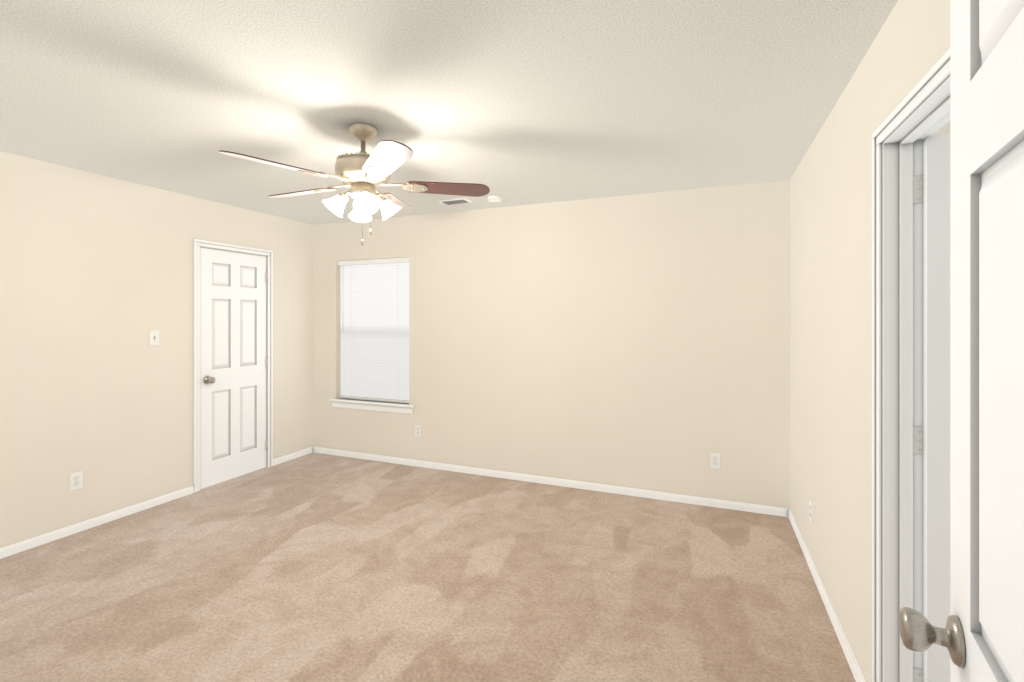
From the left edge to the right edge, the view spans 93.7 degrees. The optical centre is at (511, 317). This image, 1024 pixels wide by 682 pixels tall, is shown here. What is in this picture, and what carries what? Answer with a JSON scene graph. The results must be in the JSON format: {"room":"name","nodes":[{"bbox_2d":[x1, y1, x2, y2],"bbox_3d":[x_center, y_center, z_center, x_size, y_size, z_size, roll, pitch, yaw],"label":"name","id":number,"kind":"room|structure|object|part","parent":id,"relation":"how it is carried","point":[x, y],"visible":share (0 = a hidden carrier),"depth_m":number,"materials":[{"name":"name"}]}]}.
{"room":"empty bedroom","nodes":[
{"label":"empty bedroom","id":0,"kind":"room"},
{"bbox_2d":[0,151,312,547],"bbox_3d":[-2.938,0.220,3.355,0.120,2.440,3.947,0,0,22],"label":"wall","id":1,"kind":"structure","parent":0,"point":[96,278],"depth_m":3.39,"materials":[{"name":"paint"}]},
{"bbox_2d":[70,471,82,490],"bbox_3d":[-2.923,1.094,3.221,0.008,0.116,0.072,0,0,22],"label":"electrical outlet","id":2,"kind":"object","parent":1,"relation":"attached to","point":[76,480],"visible":1,"depth_m":3.22,"materials":[{"name":"white plastic"}]},
{"bbox_2d":[0,485,193,558],"bbox_3d":[-3.093,1.410,2.798,0.012,0.060,2.498,0,0,22],"label":"baseboard","id":3,"kind":"structure","parent":1,"relation":"attached to","point":[21,546],"depth_m":3.28,"materials":[{"name":"white wood"}]},
{"bbox_2d":[149,330,158,345],"bbox_3d":[-2.733,0.153,3.673,0.020,0.116,0.072,0,0,22],"label":"light switch","id":4,"kind":"object","parent":1,"relation":"attached to","point":[153,337],"visible":1,"depth_m":3.67,"materials":[{"name":"white plastic"}]},
{"bbox_2d":[194,239,272,492],"bbox_3d":[-2.531,0.394,4.334,0.136,2.092,0.769,0,0,22],"label":"door frame","id":5,"kind":"structure","parent":1,"relation":"attached to","point":[198,244],"depth_m":4.23,"materials":[{"name":"white wood"}]},
{"bbox_2d":[200,247,267,488],"bbox_3d":[-2.470,0.421,4.313,0.104,2.026,0.658,0,0,22],"label":"door","id":6,"kind":"structure","parent":1,"relation":"in","point":[233,366],"depth_m":4.28,"materials":[{"name":"white wood"}]},
{"bbox_2d":[273,447,311,465],"bbox_3d":[-2.236,1.410,4.906,0.012,0.060,0.511,0,0,22],"label":"baseboard","id":7,"kind":"structure","parent":1,"relation":"attached to","point":[306,451],"depth_m":4.89,"materials":[{"name":"white wood"}]},
{"bbox_2d":[0,452,855,681],"bbox_3d":[-0.489,1.490,1.751,6.224,0.100,5.877,0,0,22],"label":"floor","id":8,"kind":"structure","parent":0,"point":[315,567],"depth_m":2.55,"materials":[{"name":"beige carpet"}]},
{"bbox_2d":[0,0,897,224],"bbox_3d":[-0.489,-1.050,1.751,6.224,0.100,5.877,0,0,22],"label":"ceiling","id":9,"kind":"structure","parent":0,"point":[518,102],"depth_m":2.11,"materials":[{"name":"white paint"}]},
{"bbox_2d":[218,122,489,245],"bbox_3d":[-0.829,-0.688,2.552,1.246,0.625,1.290,0,0,22],"label":"ceiling fan","id":10,"kind":"object","parent":9,"relation":"hanging from","point":[361,172],"depth_m":2.46,"materials":[{"name":"beige"}]},
{"bbox_3d":[-0.784,-0.579,2.527,0.325,0.115,0.325,0,0,22],"label":"ceiling fan shade","id":11,"kind":"part","parent":10,"relation":"part of","materials":[{"name":"white glass"}]},
{"bbox_2d":[439,198,472,204],"bbox_3d":[-0.482,-0.992,4.103,0.260,0.016,0.140,0,0,22],"label":"ceiling vent","id":12,"kind":"object","parent":9,"relation":"in","point":[456,201],"visible":0.98,"depth_m":4.08,"materials":[{"name":"white metal"}]},
{"bbox_2d":[488,195,502,201],"bbox_3d":[-0.139,-0.982,3.963,0.128,0.037,0.128,0,0,22],"label":"smoke detector","id":13,"kind":"object","parent":9,"relation":"attached to","point":[495,198],"visible":1,"depth_m":3.92,"materials":[{"name":"white plastic"}]},
{"bbox_2d":[313,180,789,508],"bbox_3d":[-0.037,0.220,4.383,4.722,2.440,0.140,0,0,22],"label":"wall","id":14,"kind":"structure","parent":0,"point":[639,341],"depth_m":4.02,"materials":[{"name":"paint"}]},
{"bbox_2d":[330,398,413,413],"bbox_3d":[-1.412,0.892,4.908,1.020,0.085,0.142,0,0,22],"label":"window sill","id":15,"kind":"structure","parent":14,"relation":"attached to","point":[376,406],"depth_m":4.84,"materials":[{"name":"white wood"}]},
{"bbox_2d":[415,424,420,436],"bbox_3d":[-0.914,1.095,4.659,0.072,0.116,0.008,0,0,22],"label":"electrical outlet","id":16,"kind":"object","parent":14,"relation":"attached to","point":[417,430],"visible":1,"depth_m":4.66,"materials":[{"name":"white plastic"}]},
{"bbox_2d":[312,446,783,516],"bbox_3d":[-0.065,1.410,4.313,4.482,0.060,0.012,0,0,22],"label":"baseboard","id":17,"kind":"structure","parent":14,"relation":"attached to","point":[733,505],"depth_m":4.08,"materials":[{"name":"white wood"}]},
{"bbox_2d":[710,453,719,468],"bbox_3d":[1.548,1.090,3.659,0.072,0.116,0.008,0,0,22],"label":"electrical outlet","id":18,"kind":"object","parent":14,"relation":"attached to","point":[715,460],"visible":1,"depth_m":3.66,"materials":[{"name":"white plastic"}]},
{"bbox_2d":[790,0,949,681],"bbox_3d":[1.326,0.220,1.624,0.120,2.440,3.947,0,0,22],"label":"wall","id":19,"kind":"structure","parent":0,"point":[831,329],"depth_m":2.12,"materials":[{"name":"paint"}]},
{"bbox_2d":[809,500,812,523],"bbox_3d":[1.721,1.115,2.766,0.008,0.116,0.072,0,0,22],"label":"electrical outlet","id":20,"kind":"object","parent":19,"relation":"attached to","point":[811,511],"visible":1,"depth_m":2.75,"materials":[{"name":"white plastic"}]},
{"bbox_2d":[784,508,865,681],"bbox_3d":[1.644,1.410,2.582,0.012,0.060,1.899,0,0,22],"label":"baseboard","id":21,"kind":"structure","parent":19,"relation":"attached to","point":[847,650],"depth_m":2.33,"materials":[{"name":"white wood"}]},
{"bbox_2d":[872,48,949,681],"bbox_3d":[1.182,0.394,1.268,0.152,2.092,0.874,0,0,22],"label":"door frame","id":22,"kind":"structure","parent":19,"relation":"attached to","point":[918,115],"depth_m":1.62,"materials":[{"name":"white wood"}]},
{"bbox_2d":[923,134,949,681],"bbox_3d":[1.711,0.421,1.441,0.755,2.026,0.035,0,0,22],"label":"door","id":23,"kind":"structure","parent":19,"relation":"in","point":[936,388],"depth_m":1.56,"materials":[{"name":"white wood"}]},
{"bbox_2d":[899,0,1023,681],"bbox_3d":[0.522,0.419,0.377,0.224,2.026,0.839,0,0,22],"label":"entry door","id":24,"kind":"structure","parent":19,"relation":"in","point":[980,636],"depth_m":0.62,"materials":[{"name":"white wood"}]},
{"bbox_2d":[932,121,949,135],"bbox_3d":[2.115,0.220,1.850,1.170,2.440,0.120,0,0,22],"label":"wall","id":25,"kind":"structure","parent":0,"point":[944,129],"depth_m":1.93,"materials":[{"name":"paint"}]},
{"bbox_3d":[-1.384,0.125,4.978,0.910,1.450,0.040,0,0,22],"label":"window","id":26,"kind":"structure","parent":0,"visible":0},
{"bbox_2d":[338,257,408,402],"bbox_3d":[-1.406,0.123,4.923,0.902,1.445,0.069,0,0,22],"label":"window blinds","id":27,"kind":"object","parent":26,"relation":"attached to","point":[374,341],"visible":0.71,"depth_m":4.92,"materials":[{"name":"white plastic"}]}
]}

